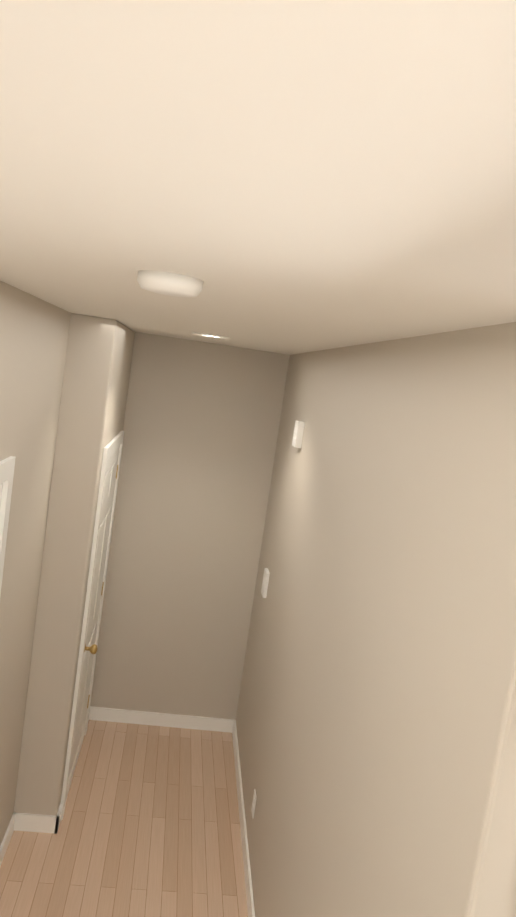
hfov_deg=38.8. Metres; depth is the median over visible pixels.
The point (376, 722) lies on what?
wall
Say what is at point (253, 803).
electrical outlet plate
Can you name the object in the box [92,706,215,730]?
baseboard
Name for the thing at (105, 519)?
hall door
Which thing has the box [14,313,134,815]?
wall
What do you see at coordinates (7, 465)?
door frame
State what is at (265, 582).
light switch
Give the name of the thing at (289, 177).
ceiling
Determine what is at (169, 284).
ceiling light
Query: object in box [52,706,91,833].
baseboard
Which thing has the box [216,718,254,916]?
baseboard
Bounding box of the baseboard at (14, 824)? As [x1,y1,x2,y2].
[0,812,19,865]
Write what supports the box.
attached to the wall at (376, 722)
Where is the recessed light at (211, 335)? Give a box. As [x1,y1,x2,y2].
[192,332,229,338]
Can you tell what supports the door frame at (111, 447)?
in the wall at (97, 369)
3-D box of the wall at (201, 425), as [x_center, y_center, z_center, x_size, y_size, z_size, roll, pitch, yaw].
[-0.536,0.564,5.260,1.120,2.780,0.150,8,6,-6]
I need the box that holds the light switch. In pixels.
[261,568,269,597]
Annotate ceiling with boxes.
[0,0,515,354]
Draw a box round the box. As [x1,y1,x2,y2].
[292,420,304,447]
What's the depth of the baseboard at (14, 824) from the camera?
3.84 m
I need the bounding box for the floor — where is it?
[0,720,247,916]
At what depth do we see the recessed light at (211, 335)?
3.80 m
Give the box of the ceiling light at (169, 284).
[137,270,202,296]
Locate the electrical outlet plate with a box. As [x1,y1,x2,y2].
[251,789,256,818]
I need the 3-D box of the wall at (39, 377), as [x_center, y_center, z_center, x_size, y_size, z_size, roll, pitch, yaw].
[-1.088,0.769,2.716,0.120,2.780,2.220,8,6,-6]
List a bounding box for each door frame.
[0,456,15,595]
[61,431,123,819]
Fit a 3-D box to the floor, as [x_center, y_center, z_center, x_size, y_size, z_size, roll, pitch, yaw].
[0.597,2.705,0.703,6.460,0.100,11.200,8,6,-6]
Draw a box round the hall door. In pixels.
[68,446,119,781]
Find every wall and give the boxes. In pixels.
[0,281,70,845]
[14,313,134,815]
[90,332,289,719]
[236,322,515,916]

